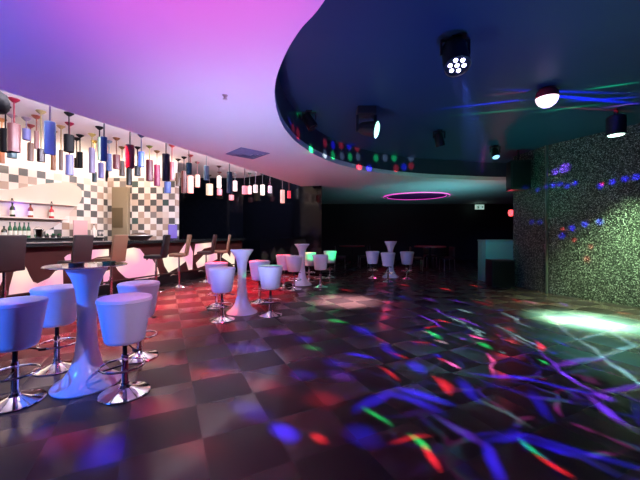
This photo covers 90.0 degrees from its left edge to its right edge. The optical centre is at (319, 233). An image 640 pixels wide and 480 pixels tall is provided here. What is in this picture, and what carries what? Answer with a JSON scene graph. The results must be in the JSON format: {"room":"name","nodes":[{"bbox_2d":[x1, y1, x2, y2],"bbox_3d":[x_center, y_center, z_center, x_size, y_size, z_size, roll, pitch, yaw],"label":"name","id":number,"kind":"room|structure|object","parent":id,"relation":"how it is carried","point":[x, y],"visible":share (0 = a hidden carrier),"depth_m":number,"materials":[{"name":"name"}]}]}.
{"room":"entertainment venue","nodes":[
{"label":"entertainment venue","id":0,"kind":"room"},
{"bbox_2d":[0,144,104,180],"bbox_3d":[-8.392,-1.890,5.325,0.151,0.600,9.564,0,0,22],"label":"wall","id":1,"kind":"structure","parent":0,"point":[21,161],"depth_m":8.31,"materials":[{"name":"paint"}]},
{"bbox_2d":[0,165,107,240],"bbox_3d":[-8.299,-0.115,5.288,0.151,2.950,9.564,0,0,22],"label":"wall","id":2,"kind":"structure","parent":0,"point":[92,208],"depth_m":8.84,"materials":[{"name":"tile"}]},
{"bbox_2d":[0,183,81,234],"bbox_3d":[-6.983,-0.648,7.987,0.260,1.459,2.045,0,0,22],"label":"display niche","id":3,"kind":"object","parent":2,"relation":"attached to","point":[64,197],"visible":0.94,"depth_m":8.03,"materials":[{"name":"beige paint"}]},
{"bbox_2d":[0,216,67,219],"bbox_3d":[-7.040,-0.386,7.767,0.200,0.030,1.543,0,0,22],"label":"shelf","id":4,"kind":"object","parent":3,"relation":"attached to","point":[1,217],"depth_m":7.77,"materials":[{"name":"beige paint"}]},
{"bbox_2d":[0,200,76,205],"bbox_3d":[-7.017,-0.765,7.903,0.140,0.020,1.813,0,0,22],"label":"shelf","id":5,"kind":"object","parent":3,"relation":"attached to","point":[21,202],"depth_m":7.92,"materials":[{"name":"beige paint"}]},
{"bbox_2d":[0,90,260,180],"bbox_3d":[-6.350,-2.240,4.545,12.300,0.100,19.910,0,0,0],"label":"ceiling","id":6,"kind":"structure","parent":0,"point":[26,107],"depth_m":7.50,"materials":[{"name":"paint"}]},
{"bbox_2d":[0,118,7,162],"bbox_3d":[-6.056,-1.771,6.094,0.150,0.838,0.150,0,0,0],"label":"pendant lamp","id":7,"kind":"object","parent":6,"relation":"hanging from","point":[2,154],"visible":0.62,"depth_m":6.07,"materials":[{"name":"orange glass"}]},
{"bbox_2d":[0,91,9,114],"bbox_3d":[-3.773,-1.803,3.750,0.210,0.775,0.210,0,0,0],"label":"pendant lamp","id":8,"kind":"object","parent":6,"relation":"hanging from","point":[4,101],"visible":1,"depth_m":3.74,"materials":[{"name":"black metal"}]},
{"bbox_2d":[0,106,11,152],"bbox_3d":[-5.381,-1.796,5.475,0.150,0.787,0.150,0,0,0],"label":"pendant lamp","id":9,"kind":"object","parent":6,"relation":"hanging from","point":[3,131],"visible":0.52,"depth_m":5.42,"materials":[{"name":"black metal"}]},
{"bbox_2d":[6,113,17,158],"bbox_3d":[-5.668,-1.794,5.889,0.150,0.791,0.150,0,0,0],"label":"pendant lamp","id":10,"kind":"object","parent":6,"relation":"hanging from","point":[8,155],"visible":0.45,"depth_m":5.85,"materials":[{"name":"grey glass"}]},
{"bbox_2d":[7,97,20,152],"bbox_3d":[-4.964,-1.760,5.191,0.164,0.860,0.164,0,0,0],"label":"pendant lamp","id":11,"kind":"object","parent":6,"relation":"hanging from","point":[13,129],"visible":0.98,"depth_m":5.15,"materials":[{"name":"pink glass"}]},
{"bbox_2d":[21,117,31,140],"bbox_3d":[-5.541,-1.982,6.041,0.150,0.415,0.150,0,0,0],"label":"pendant lamp","id":12,"kind":"object","parent":6,"relation":"hanging from","point":[26,133],"visible":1,"depth_m":6.01,"materials":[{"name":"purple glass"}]},
{"bbox_2d":[25,124,34,161],"bbox_3d":[-5.817,-1.828,6.429,0.150,0.723,0.150,0,0,0],"label":"pendant lamp","id":13,"kind":"object","parent":6,"relation":"hanging from","point":[30,146],"visible":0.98,"depth_m":6.39,"materials":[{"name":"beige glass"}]},
{"bbox_2d":[31,115,39,148],"bbox_3d":[-5.262,-1.884,5.939,0.150,0.612,0.150,0,0,0],"label":"pendant lamp","id":14,"kind":"object","parent":6,"relation":"hanging from","point":[36,133],"visible":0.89,"depth_m":5.91,"materials":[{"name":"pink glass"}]},
{"bbox_2d":[35,109,46,162],"bbox_3d":[-4.968,-1.736,5.698,0.150,0.908,0.150,0,0,0],"label":"pendant lamp","id":15,"kind":"object","parent":6,"relation":"hanging from","point":[40,156],"visible":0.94,"depth_m":5.67,"materials":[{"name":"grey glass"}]},
{"bbox_2d":[44,106,55,154],"bbox_3d":[-3.409,-1.600,4.041,0.150,1.180,0.150,0,0,0],"label":"pendant lamp","id":16,"kind":"object","parent":6,"relation":"hanging from","point":[49,126],"visible":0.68,"depth_m":4.00,"materials":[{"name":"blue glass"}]},
{"bbox_2d":[50,131,57,169],"bbox_3d":[-5.673,-1.775,6.804,0.150,0.829,0.150,0,0,0],"label":"pendant lamp","id":17,"kind":"object","parent":6,"relation":"hanging from","point":[52,157],"visible":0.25,"depth_m":6.77,"materials":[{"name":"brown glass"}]},
{"bbox_2d":[56,125,65,169],"bbox_3d":[-5.252,-1.744,6.489,0.150,0.892,0.150,0,0,0],"label":"pendant lamp","id":18,"kind":"object","parent":6,"relation":"hanging from","point":[60,127],"visible":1,"depth_m":6.47,"materials":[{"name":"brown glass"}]},
{"bbox_2d":[63,111,73,152],"bbox_3d":[-4.543,-1.837,5.792,0.157,0.706,0.157,0,0,0],"label":"pendant lamp","id":19,"kind":"object","parent":6,"relation":"hanging from","point":[68,139],"visible":0.99,"depth_m":5.75,"materials":[{"name":"black metal"}]},
{"bbox_2d":[65,122,73,175],"bbox_3d":[-4.942,-1.677,6.314,0.150,1.026,0.150,0,0,0],"label":"pendant lamp","id":20,"kind":"object","parent":6,"relation":"hanging from","point":[69,159],"visible":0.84,"depth_m":6.26,"materials":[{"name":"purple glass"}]},
{"bbox_2d":[76,134,83,167],"bbox_3d":[-5.309,-1.825,7.079,0.150,0.730,0.150,0,0,0],"label":"pendant lamp","id":21,"kind":"object","parent":6,"relation":"hanging from","point":[79,153],"visible":1,"depth_m":7.04,"materials":[{"name":"black metal"}]},
{"bbox_2d":[88,133,95,172],"bbox_3d":[-4.993,-1.763,7.008,0.150,0.854,0.150,0,0,0],"label":"pendant lamp","id":22,"kind":"object","parent":6,"relation":"hanging from","point":[91,149],"visible":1,"depth_m":6.97,"materials":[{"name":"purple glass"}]},
{"bbox_2d":[95,126,102,159],"bbox_3d":[-4.513,-1.852,6.550,0.150,0.675,0.150,0,0,0],"label":"pendant lamp","id":23,"kind":"object","parent":6,"relation":"hanging from","point":[99,128],"visible":0.76,"depth_m":6.52,"materials":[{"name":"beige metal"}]},
{"bbox_2d":[98,161,103,177],"bbox_3d":[-5.102,-1.747,7.455,0.150,0.885,0.150,0,0,0],"label":"pendant lamp","id":24,"kind":"object","parent":6,"relation":"hanging from","point":[100,165],"visible":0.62,"depth_m":7.41,"materials":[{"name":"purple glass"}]},
{"bbox_2d":[100,123,106,161],"bbox_3d":[-3.154,-1.628,4.672,0.150,1.124,0.150,0,0,0],"label":"pendant lamp","id":25,"kind":"object","parent":6,"relation":"hanging from","point":[103,140],"visible":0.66,"depth_m":4.64,"materials":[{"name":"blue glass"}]},
{"bbox_2d":[106,140,112,170],"bbox_3d":[-4.969,-1.837,7.535,0.150,0.706,0.150,0,0,0],"label":"pendant lamp","id":26,"kind":"object","parent":6,"relation":"hanging from","point":[109,156],"visible":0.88,"depth_m":7.49,"materials":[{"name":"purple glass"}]},
{"bbox_2d":[112,137,119,169],"bbox_3d":[-4.642,-1.836,7.300,0.154,0.707,0.154,0,0,0],"label":"pendant lamp","id":27,"kind":"object","parent":6,"relation":"hanging from","point":[115,157],"visible":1,"depth_m":7.25,"materials":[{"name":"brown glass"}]},
{"bbox_2d":[119,146,124,175],"bbox_3d":[-4.984,-1.825,8.055,0.150,0.730,0.150,0,0,0],"label":"pendant lamp","id":28,"kind":"object","parent":6,"relation":"hanging from","point":[122,163],"visible":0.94,"depth_m":8.02,"materials":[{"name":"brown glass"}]},
{"bbox_2d":[126,168,131,184],"bbox_3d":[-4.980,-1.734,8.343,0.150,0.912,0.150,0,0,0],"label":"pendant lamp","id":29,"kind":"object","parent":6,"relation":"hanging from","point":[128,171],"visible":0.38,"depth_m":8.28,"materials":[{"name":"black metal"}]},
{"bbox_2d":[125,131,134,168],"bbox_3d":[-2.999,-1.616,5.052,0.150,1.148,0.150,0,0,0],"label":"pendant lamp","id":30,"kind":"object","parent":6,"relation":"hanging from","point":[129,148],"visible":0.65,"depth_m":5.00,"materials":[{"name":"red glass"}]},
{"bbox_2d":[134,146,140,175],"bbox_3d":[-4.594,-1.825,8.055,0.150,0.730,0.150,0,0,0],"label":"pendant lamp","id":31,"kind":"object","parent":6,"relation":"hanging from","point":[137,171],"visible":0.87,"depth_m":8.01,"materials":[{"name":"black metal"}]},
{"bbox_2d":[137,134,144,167],"bbox_3d":[-3.953,-1.836,7.079,0.150,0.708,0.150,0,0,0],"label":"pendant lamp","id":32,"kind":"object","parent":6,"relation":"hanging from","point":[141,155],"visible":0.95,"depth_m":7.04,"materials":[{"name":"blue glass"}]},
{"bbox_2d":[146,145,152,181],"bbox_3d":[-4.243,-1.754,7.964,0.165,0.871,0.165,0,0,0],"label":"pendant lamp","id":33,"kind":"object","parent":6,"relation":"hanging from","point":[149,163],"visible":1,"depth_m":7.90,"materials":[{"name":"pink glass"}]},
{"bbox_2d":[154,150,159,185],"bbox_3d":[-4.301,-1.728,8.443,0.153,0.924,0.153,0,0,0],"label":"pendant lamp","id":34,"kind":"object","parent":6,"relation":"hanging from","point":[156,167],"visible":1,"depth_m":8.38,"materials":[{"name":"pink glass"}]},
{"bbox_2d":[162,143,169,181],"bbox_3d":[-2.740,-1.566,5.693,0.150,1.247,0.150,0,0,0],"label":"pendant lamp","id":35,"kind":"object","parent":6,"relation":"hanging from","point":[165,156],"visible":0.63,"depth_m":5.64,"materials":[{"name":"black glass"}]},
{"bbox_2d":[164,182,170,192],"bbox_3d":[-4.228,-1.663,8.871,0.175,1.053,0.175,0,0,0],"label":"pendant lamp","id":36,"kind":"object","parent":6,"relation":"hanging from","point":[167,185],"visible":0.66,"depth_m":8.80,"materials":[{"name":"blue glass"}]},
{"bbox_2d":[169,144,174,179],"bbox_3d":[-3.642,-1.759,7.874,0.150,0.861,0.150,0,0,0],"label":"pendant lamp","id":37,"kind":"object","parent":6,"relation":"hanging from","point":[170,145],"visible":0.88,"depth_m":7.83,"materials":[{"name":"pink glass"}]},
{"bbox_2d":[181,156,186,192],"bbox_3d":[-3.868,-1.678,9.101,0.157,1.024,0.157,0,0,0],"label":"pendant lamp","id":38,"kind":"object","parent":6,"relation":"hanging from","point":[183,173],"visible":0.98,"depth_m":9.04,"materials":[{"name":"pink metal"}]},
{"bbox_2d":[186,150,191,174],"bbox_3d":[-2.536,-1.676,6.195,0.150,1.028,0.150,0,0,0],"label":"pendant lamp","id":39,"kind":"object","parent":6,"relation":"hanging from","point":[188,164],"visible":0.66,"depth_m":6.16,"materials":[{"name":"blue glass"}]},
{"bbox_2d":[187,154,192,192],"bbox_3d":[-3.590,-1.663,8.871,0.154,1.053,0.154,0,0,0],"label":"pendant lamp","id":40,"kind":"object","parent":6,"relation":"hanging from","point":[189,178],"visible":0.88,"depth_m":8.81,"materials":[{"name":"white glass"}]},
{"bbox_2d":[195,161,199,186],"bbox_3d":[-3.726,-1.810,9.733,0.150,0.760,0.150,0,0,0],"label":"pendant lamp","id":41,"kind":"object","parent":6,"relation":"hanging from","point":[197,177],"visible":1,"depth_m":9.68,"materials":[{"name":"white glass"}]},
{"bbox_2d":[204,156,208,179],"bbox_3d":[-2.355,-1.655,6.640,0.150,1.070,0.150,0,0,0],"label":"pendant lamp","id":42,"kind":"object","parent":6,"relation":"hanging from","point":[206,168],"visible":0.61,"depth_m":6.59,"materials":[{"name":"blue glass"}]},
{"bbox_2d":[206,175,212,194],"bbox_3d":[-4.102,-1.819,11.878,0.246,0.742,0.246,0,0,0],"label":"pendant lamp","id":43,"kind":"object","parent":6,"relation":"hanging from","point":[209,187],"visible":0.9,"depth_m":11.78,"materials":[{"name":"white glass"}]},
{"bbox_2d":[227,163,231,192],"bbox_3d":[-2.074,-1.565,7.333,0.150,1.250,0.150,0,0,0],"label":"pendant lamp","id":44,"kind":"object","parent":6,"relation":"hanging from","point":[229,174],"visible":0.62,"depth_m":7.28,"materials":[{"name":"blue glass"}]},
{"bbox_2d":[108,178,178,240],"bbox_3d":[-5.397,-0.170,9.795,2.073,3.060,0.200,0,0,0],"label":"tiled wall","id":45,"kind":"structure","parent":0,"point":[152,209],"depth_m":9.70,"materials":[{"name":"tile"}]},
{"bbox_2d":[109,162,177,177],"bbox_3d":[-5.396,-1.945,9.795,2.073,0.490,0.101,0,0,0],"label":"wall","id":46,"kind":"structure","parent":0,"point":[114,173],"depth_m":9.75,"materials":[{"name":"paint"}]},
{"bbox_2d":[179,178,242,248],"bbox_3d":[-4.700,-0.415,12.575,3.400,3.550,0.150,0,0,0],"label":"wall","id":47,"kind":"structure","parent":0,"point":[201,215],"depth_m":12.50,"materials":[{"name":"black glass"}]},
{"bbox_2d":[0,0,512,203],"bbox_3d":[2.009,-1.590,5.814,17.983,0.100,22.372,0,0,0],"label":"ceiling","id":48,"kind":"structure","parent":0,"point":[160,70],"depth_m":3.13,"materials":[{"name":"white paint"}]},
{"bbox_2d":[226,147,269,158],"bbox_3d":[-1.380,-1.518,6.100,0.600,0.040,0.600,0,0,-42],"label":"ceiling vent","id":49,"kind":"object","parent":48,"relation":"in","point":[240,152],"visible":1,"depth_m":6.02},
{"bbox_2d":[384,192,449,199],"bbox_3d":[3.900,-1.520,13.000,2.574,0.039,2.574,0,0,0],"label":"recessed light","id":50,"kind":"object","parent":48,"relation":"in","point":[411,195],"visible":1,"depth_m":12.88,"materials":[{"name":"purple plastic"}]},
{"bbox_2d":[243,175,321,275],"bbox_3d":[-1.475,-0.415,13.600,3.050,3.550,6.800,0,0,0],"label":"wall","id":51,"kind":"structure","parent":0,"point":[271,228],"depth_m":11.32,"materials":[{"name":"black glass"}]},
{"bbox_2d":[0,261,639,479],"bbox_3d":[-0.750,1.460,6.750,24.500,0.200,22.500,0,0,0],"label":"floor","id":52,"kind":"structure","parent":0,"point":[437,374],"depth_m":2.73,"materials":[{"name":"tile"}]},
{"bbox_2d":[0,235,26,297],"bbox_3d":[-4.896,0.688,4.980,0.497,1.344,0.410,0,0,22],"label":"bar chair","id":53,"kind":"object","parent":52,"relation":"on","point":[12,247],"visible":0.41,"depth_m":4.92,"materials":[{"name":"brown leather"}]},
{"bbox_2d":[0,295,48,414],"bbox_3d":[-2.469,0.944,2.591,0.420,0.832,0.420,0,0,-25],"label":"bar stool","id":54,"kind":"object","parent":52,"relation":"on","point":[22,318],"visible":1,"depth_m":2.53,"materials":[{"name":"silver metal"}]},
{"bbox_2d":[29,284,76,375],"bbox_3d":[-2.669,0.944,3.248,0.420,0.832,0.420,0,0,-10],"label":"bar stool","id":55,"kind":"object","parent":52,"relation":"on","point":[61,310],"visible":0.74,"depth_m":3.15,"materials":[{"name":"silver metal"}]},
{"bbox_2d":[27,237,103,241],"bbox_3d":[-7.171,0.725,6.955,0.668,1.270,4.500,0,0,22],"label":"bar cabinet","id":56,"kind":"object","parent":52,"relation":"on","point":[49,239],"visible":0.12,"depth_m":7.84,"materials":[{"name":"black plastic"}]},
{"bbox_2d":[27,237,103,239],"bbox_3d":[-7.175,0.110,6.957,0.660,0.040,4.500,0,0,22],"label":"countertop","id":57,"kind":"structure","parent":56,"relation":"on","point":[49,237],"depth_m":7.93,"materials":[{"name":"black stone"}]},
{"bbox_2d":[33,229,43,237],"bbox_3d":[-6.723,-0.043,7.643,0.210,0.265,0.210,0,0,0],"label":"ice bucket","id":58,"kind":"object","parent":57,"relation":"on","point":[38,233],"visible":1,"depth_m":7.58,"materials":[{"name":"silver metal"}]},
{"bbox_2d":[73,220,87,236],"bbox_3d":[-6.511,-0.140,8.699,0.060,0.460,0.360,0,0,22],"label":"box","id":59,"kind":"object","parent":57,"relation":"on","point":[80,227],"visible":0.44,"depth_m":8.68,"materials":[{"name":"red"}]},
{"bbox_2d":[57,235,93,263],"bbox_3d":[-4.548,0.688,5.972,0.497,1.344,0.410,0,0,22],"label":"bar chair","id":60,"kind":"object","parent":52,"relation":"on","point":[82,247],"visible":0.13,"depth_m":5.87,"materials":[{"name":"brown leather"}]},
{"bbox_2d":[41,262,127,398],"bbox_3d":[-2.112,0.819,2.901,0.636,1.082,0.636,0,0,0],"label":"pedestal table","id":61,"kind":"object","parent":52,"relation":"on","point":[83,378],"visible":0.94,"depth_m":2.82,"materials":[{"name":"white plastic"}]},
{"bbox_2d":[95,235,127,294],"bbox_3d":[-4.288,0.688,6.612,0.497,1.344,0.410,0,0,16],"label":"bar chair","id":62,"kind":"object","parent":52,"relation":"on","point":[119,242],"visible":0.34,"depth_m":6.55,"materials":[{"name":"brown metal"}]},
{"bbox_2d":[112,187,129,239],"bbox_3d":[-5.965,-0.020,9.582,0.470,2.760,0.155,0,0,0],"label":"door","id":63,"kind":"structure","parent":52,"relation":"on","point":[120,195],"depth_m":9.52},
{"bbox_2d":[0,238,245,297],"bbox_3d":[-4.746,0.757,7.833,0.760,1.205,8.950,0,0,22],"label":"bar counter","id":64,"kind":"object","parent":52,"relation":"on","point":[38,254],"depth_m":7.64,"materials":[{"name":"black plastic"}]},
{"bbox_2d":[26,238,245,246],"bbox_3d":[-4.765,0.200,7.841,0.720,0.080,8.950,0,0,22],"label":"countertop","id":65,"kind":"structure","parent":64,"relation":"on","point":[218,239],"depth_m":7.88,"materials":[{"name":"black stone"}]},
{"bbox_2d":[128,232,152,239],"bbox_3d":[-4.720,0.058,8.360,0.630,0.200,0.630,0,0,0],"label":"basket","id":66,"kind":"object","parent":64,"relation":"on","point":[134,236],"visible":0.89,"depth_m":8.17,"materials":[{"name":"silver metal"}]},
{"bbox_2d":[128,236,151,239],"bbox_3d":[-4.720,0.103,8.360,0.620,0.110,0.620,0,0,0],"label":"bowl","id":67,"kind":"object","parent":66,"relation":"on","point":[130,237],"depth_m":8.15,"materials":[{"name":"brown leather"}]},
{"bbox_2d":[168,224,177,238],"bbox_3d":[-4.312,-0.059,9.355,0.080,0.430,0.370,0,0,22],"label":"box","id":68,"kind":"object","parent":64,"relation":"on","point":[172,229],"visible":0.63,"depth_m":9.33,"materials":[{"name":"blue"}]},
{"bbox_2d":[95,292,152,404],"bbox_3d":[-1.668,0.944,2.737,0.420,0.832,0.420,0,0,35],"label":"bar stool","id":69,"kind":"object","parent":52,"relation":"on","point":[123,317],"visible":1,"depth_m":2.62,"materials":[{"name":"silver metal"}]},
{"bbox_2d":[117,280,159,363],"bbox_3d":[-2.001,0.944,3.538,0.420,0.832,0.420,0,0,30],"label":"bar stool","id":70,"kind":"object","parent":52,"relation":"on","point":[151,287],"visible":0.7,"depth_m":3.48,"materials":[{"name":"silver metal"}]},
{"bbox_2d":[143,235,170,291],"bbox_3d":[-3.876,0.688,7.640,0.497,1.344,0.410,0,0,-4],"label":"bar chair","id":71,"kind":"object","parent":52,"relation":"on","point":[166,238],"visible":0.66,"depth_m":7.57,"materials":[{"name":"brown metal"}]},
{"bbox_2d":[169,235,191,287],"bbox_3d":[-3.613,0.688,8.294,0.497,1.344,0.410,0,0,-12],"label":"bar chair","id":72,"kind":"object","parent":52,"relation":"on","point":[188,241],"visible":1,"depth_m":8.18,"materials":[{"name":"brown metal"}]},
{"bbox_2d":[197,235,216,281],"bbox_3d":[-3.240,0.688,9.208,0.497,1.344,0.410,0,0,-7],"label":"bar chair","id":73,"kind":"object","parent":52,"relation":"on","point":[214,239],"visible":0.78,"depth_m":9.07,"materials":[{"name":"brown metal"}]},
{"bbox_2d":[205,262,227,308],"bbox_3d":[-1.928,0.944,5.962,0.420,0.832,0.420,0,0,10],"label":"bar stool","id":74,"kind":"object","parent":52,"relation":"on","point":[208,264],"visible":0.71,"depth_m":5.84,"materials":[{"name":"silver metal"}]},
{"bbox_2d":[208,267,235,322],"bbox_3d":[-1.550,0.944,5.061,0.420,0.832,0.420,0,0,0],"label":"bar stool","id":75,"kind":"object","parent":52,"relation":"on","point":[221,278],"visible":1,"depth_m":4.93,"materials":[{"name":"silver metal"}]},
{"bbox_2d":[215,235,230,261],"bbox_3d":[-2.996,0.688,9.815,0.497,1.344,0.410,0,0,-12],"label":"bar chair","id":76,"kind":"object","parent":52,"relation":"on","point":[220,252],"visible":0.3,"depth_m":9.69,"materials":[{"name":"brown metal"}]},
{"bbox_2d":[226,249,257,315],"bbox_3d":[-1.351,0.814,5.544,0.536,1.092,0.536,0,0,0],"label":"pedestal table","id":77,"kind":"object","parent":52,"relation":"on","point":[241,307],"visible":1,"depth_m":5.46,"materials":[{"name":"white plastic"}]},
{"bbox_2d":[249,260,269,303],"bbox_3d":[-1.210,0.944,6.400,0.420,0.832,0.420,0,0,-30],"label":"bar stool","id":78,"kind":"object","parent":52,"relation":"on","point":[253,264],"visible":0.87,"depth_m":6.26,"materials":[{"name":"silver metal"}]},
{"bbox_2d":[258,265,282,317],"bbox_3d":[-0.831,0.944,5.373,0.420,0.832,0.420,0,0,-30],"label":"bar stool","id":79,"kind":"object","parent":52,"relation":"on","point":[270,275],"visible":1,"depth_m":5.24,"materials":[{"name":"silver metal"}]},
{"bbox_2d":[276,254,291,287],"bbox_3d":[-0.924,0.944,8.211,0.420,0.832,0.420,0,0,-10],"label":"bar stool","id":80,"kind":"object","parent":52,"relation":"on","point":[281,258],"visible":0.63,"depth_m":8.06,"materials":[{"name":"silver metal"}]},
{"bbox_2d":[286,255,301,290],"bbox_3d":[-0.637,0.944,7.841,0.420,0.832,0.420,0,0,-40],"label":"bar stool","id":81,"kind":"object","parent":52,"relation":"on","point":[293,262],"visible":1,"depth_m":7.70,"materials":[{"name":"silver metal"}]},
{"bbox_2d":[292,244,311,285],"bbox_3d":[-0.485,0.814,8.618,0.536,1.092,0.536,0,0,0],"label":"pedestal table","id":82,"kind":"object","parent":52,"relation":"on","point":[301,248],"visible":0.87,"depth_m":8.52,"materials":[{"name":"white plastic"}]},
{"bbox_2d":[305,252,315,281],"bbox_3d":[-0.320,0.944,9.299,0.420,0.832,0.420,0,0,0],"label":"bar stool","id":83,"kind":"object","parent":52,"relation":"on","point":[309,262],"visible":0.77,"depth_m":9.15,"materials":[{"name":"silver metal"}]},
{"bbox_2d":[312,254,328,287],"bbox_3d":[0.013,0.944,8.211,0.420,0.832,0.420,0,0,0],"label":"bar stool","id":84,"kind":"object","parent":52,"relation":"on","point":[320,261],"visible":1,"depth_m":8.07,"materials":[{"name":"silver metal"}]},
{"bbox_2d":[323,251,336,277],"bbox_3d":[0.316,0.944,10.121,0.420,0.832,0.420,0,0,-20],"label":"bar stool","id":85,"kind":"object","parent":52,"relation":"on","point":[332,254],"visible":0.91,"depth_m":9.98,"materials":[{"name":"silver metal"}]},
{"bbox_2d":[339,245,364,268],"bbox_3d":[1.280,0.910,12.800,1.000,0.900,1.000,0,0,0],"label":"table","id":86,"kind":"object","parent":52,"relation":"on","point":[351,246],"visible":0.98,"depth_m":12.76,"materials":[{"name":"black metal"}]},
{"bbox_2d":[366,251,378,278],"bbox_3d":[1.623,0.944,9.891,0.420,0.832,0.420,0,0,0],"label":"bar stool","id":87,"kind":"object","parent":52,"relation":"on","point":[372,256],"visible":0.99,"depth_m":9.75,"materials":[{"name":"silver metal"}]},
{"bbox_2d":[381,252,394,282],"bbox_3d":[1.943,0.944,9.143,0.420,0.832,0.420,0,0,40],"label":"bar stool","id":88,"kind":"object","parent":52,"relation":"on","point":[387,258],"visible":1,"depth_m":9.01,"materials":[{"name":"silver metal"}]},
{"bbox_2d":[382,241,398,277],"bbox_3d":[2.230,0.794,10.121,0.536,1.132,0.536,0,0,0],"label":"pedestal table","id":89,"kind":"object","parent":52,"relation":"on","point":[390,245],"visible":0.72,"depth_m":10.01,"materials":[{"name":"white plastic"}]},
{"bbox_2d":[400,251,413,279],"bbox_3d":[2.629,0.944,9.671,0.420,0.832,0.420,0,0,0],"label":"bar stool","id":90,"kind":"object","parent":52,"relation":"on","point":[406,256],"visible":1,"depth_m":9.54,"materials":[{"name":"silver metal"}]},
{"bbox_2d":[423,245,436,266],"bbox_3d":[4.537,0.920,13.200,0.440,0.881,0.440,0,0,0],"label":"chair","id":91,"kind":"object","parent":52,"relation":"on","point":[425,250],"visible":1,"depth_m":13.37,"materials":[{"name":"brown leather"}]},
{"bbox_2d":[414,246,445,269],"bbox_3d":[4.194,0.910,12.200,1.160,0.900,1.160,0,0,0],"label":"table","id":92,"kind":"object","parent":52,"relation":"on","point":[429,247],"visible":0.98,"depth_m":12.03,"materials":[{"name":"black metal"}]},
{"bbox_2d":[439,247,454,270],"bbox_3d":[4.763,0.920,12.000,0.440,0.881,0.440,0,0,-4],"label":"chair","id":93,"kind":"object","parent":52,"relation":"on","point":[451,249],"visible":1,"depth_m":11.88,"materials":[{"name":"brown leather"}]},
{"bbox_2d":[477,240,512,281],"bbox_3d":[5.137,0.765,9.232,0.960,1.190,0.540,0,0,3],"label":"booth","id":94,"kind":"object","parent":52,"relation":"on","point":[487,249],"visible":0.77,"depth_m":9.00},
{"bbox_2d":[485,259,514,287],"bbox_3d":[4.653,1.010,8.284,0.550,0.700,0.433,0,0,6],"label":"subwoofer","id":95,"kind":"object","parent":52,"relation":"on","point":[498,272],"visible":1,"depth_m":8.08,"materials":[{"name":"black plastic"}]},
{"bbox_2d":[493,262,513,285],"bbox_3d":[4.631,1.000,8.075,0.490,0.600,0.012,0,0,6],"label":"grille","id":96,"kind":"object","parent":95,"relation":"attached to","point":[503,272],"depth_m":8.07,"materials":[{"name":"black metal"}]},
{"bbox_2d":[322,204,512,260],"bbox_3d":[5.530,-0.090,16.475,10.940,2.900,0.150,0,0,0],"label":"wall","id":97,"kind":"structure","parent":0,"point":[459,226],"depth_m":16.40,"materials":[{"name":"paint"}]},
{"bbox_2d":[278,0,639,162],"bbox_3d":[3.888,-2.090,4.199,9.026,0.100,10.280,0,0,0],"label":"ceiling","id":98,"kind":"structure","parent":0,"point":[348,55],"depth_m":4.04,"materials":[{"name":"paint"}]},
{"bbox_2d":[302,110,317,131],"bbox_3d":[-0.167,-1.872,5.295,0.267,0.336,0.192,0,0,0],"label":"light","id":99,"kind":"object","parent":98,"relation":"attached to","point":[310,123],"visible":1,"depth_m":5.25,"materials":[{"name":"black plastic"}]},
{"bbox_2d":[356,106,379,138],"bbox_3d":[0.775,-1.786,5.158,0.386,0.508,0.344,0,0,0],"label":"stage light","id":100,"kind":"object","parent":98,"relation":"hanging from","point":[371,129],"visible":1,"depth_m":5.08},
{"bbox_2d":[275,74,505,176],"bbox_3d":[3.888,-1.840,4.199,9.026,0.400,10.280,0,0,0],"label":"trim","id":101,"kind":"structure","parent":98,"relation":"attached to","point":[315,139],"depth_m":7.93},
{"bbox_2d":[433,130,444,146],"bbox_3d":[2.355,-1.874,6.305,0.239,0.332,0.180,0,0,-37],"label":"light","id":102,"kind":"object","parent":98,"relation":"attached to","point":[438,137],"visible":1,"depth_m":6.25,"materials":[{"name":"black plastic"}]},
{"bbox_2d":[440,35,471,77],"bbox_3d":[1.405,-1.846,3.313,0.306,0.388,0.341,0,0,0],"label":"light","id":103,"kind":"object","parent":98,"relation":"hanging from","point":[455,53],"visible":1,"depth_m":3.26,"materials":[{"name":"black plastic"}]},
{"bbox_2d":[489,145,500,159],"bbox_3d":[4.047,-1.872,7.383,0.236,0.336,0.263,0,0,0],"label":"light","id":104,"kind":"object","parent":98,"relation":"attached to","point":[495,153],"visible":1,"depth_m":7.35,"materials":[{"name":"black plastic"}]},
{"bbox_2d":[506,150,530,190],"bbox_3d":[4.806,-1.550,7.754,0.440,0.980,0.352,0,0,12],"label":"loudspeaker","id":105,"kind":"object","parent":98,"relation":"hanging from","point":[518,172],"visible":1,"depth_m":7.60,"materials":[{"name":"black plastic"}]},
{"bbox_2d":[512,161,529,187],"bbox_3d":[4.770,-1.410,7.587,0.380,0.620,0.011,0,0,12],"label":"grille","id":106,"kind":"object","parent":105,"relation":"attached to","point":[520,169],"depth_m":7.58,"materials":[{"name":"black metal"}]},
{"bbox_2d":[535,86,558,107],"bbox_3d":[3.171,-1.905,4.470,0.280,0.270,0.280,0,0,0],"label":"light","id":107,"kind":"object","parent":98,"relation":"hanging from","point":[546,97],"visible":1,"depth_m":4.38,"materials":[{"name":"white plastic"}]},
{"bbox_2d":[605,109,626,137],"bbox_3d":[4.856,-1.821,5.250,0.260,0.437,0.260,0,0,0],"label":"light","id":108,"kind":"object","parent":98,"relation":"attached to","point":[616,124],"visible":1,"depth_m":5.17,"materials":[{"name":"black plastic"}]},
{"bbox_2d":[513,146,544,292],"bbox_3d":[5.220,-0.340,7.917,0.120,3.400,1.087,0,0,-6],"label":"wall","id":109,"kind":"structure","parent":0,"point":[528,205],"depth_m":7.82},
{"bbox_2d":[548,123,639,307],"bbox_3d":[6.940,-0.340,3.760,0.121,3.400,7.996,0,0,-25],"label":"wall","id":110,"kind":"structure","parent":0,"point":[594,180],"depth_m":6.53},
{"bbox_2d":[545,145,547,292],"bbox_3d":[5.205,-0.340,7.350,0.040,3.400,0.040,0,0,0],"label":"trim","id":111,"kind":"structure","parent":110,"relation":"attached to","point":[546,146],"depth_m":7.33,"materials":[{"name":"metal"}]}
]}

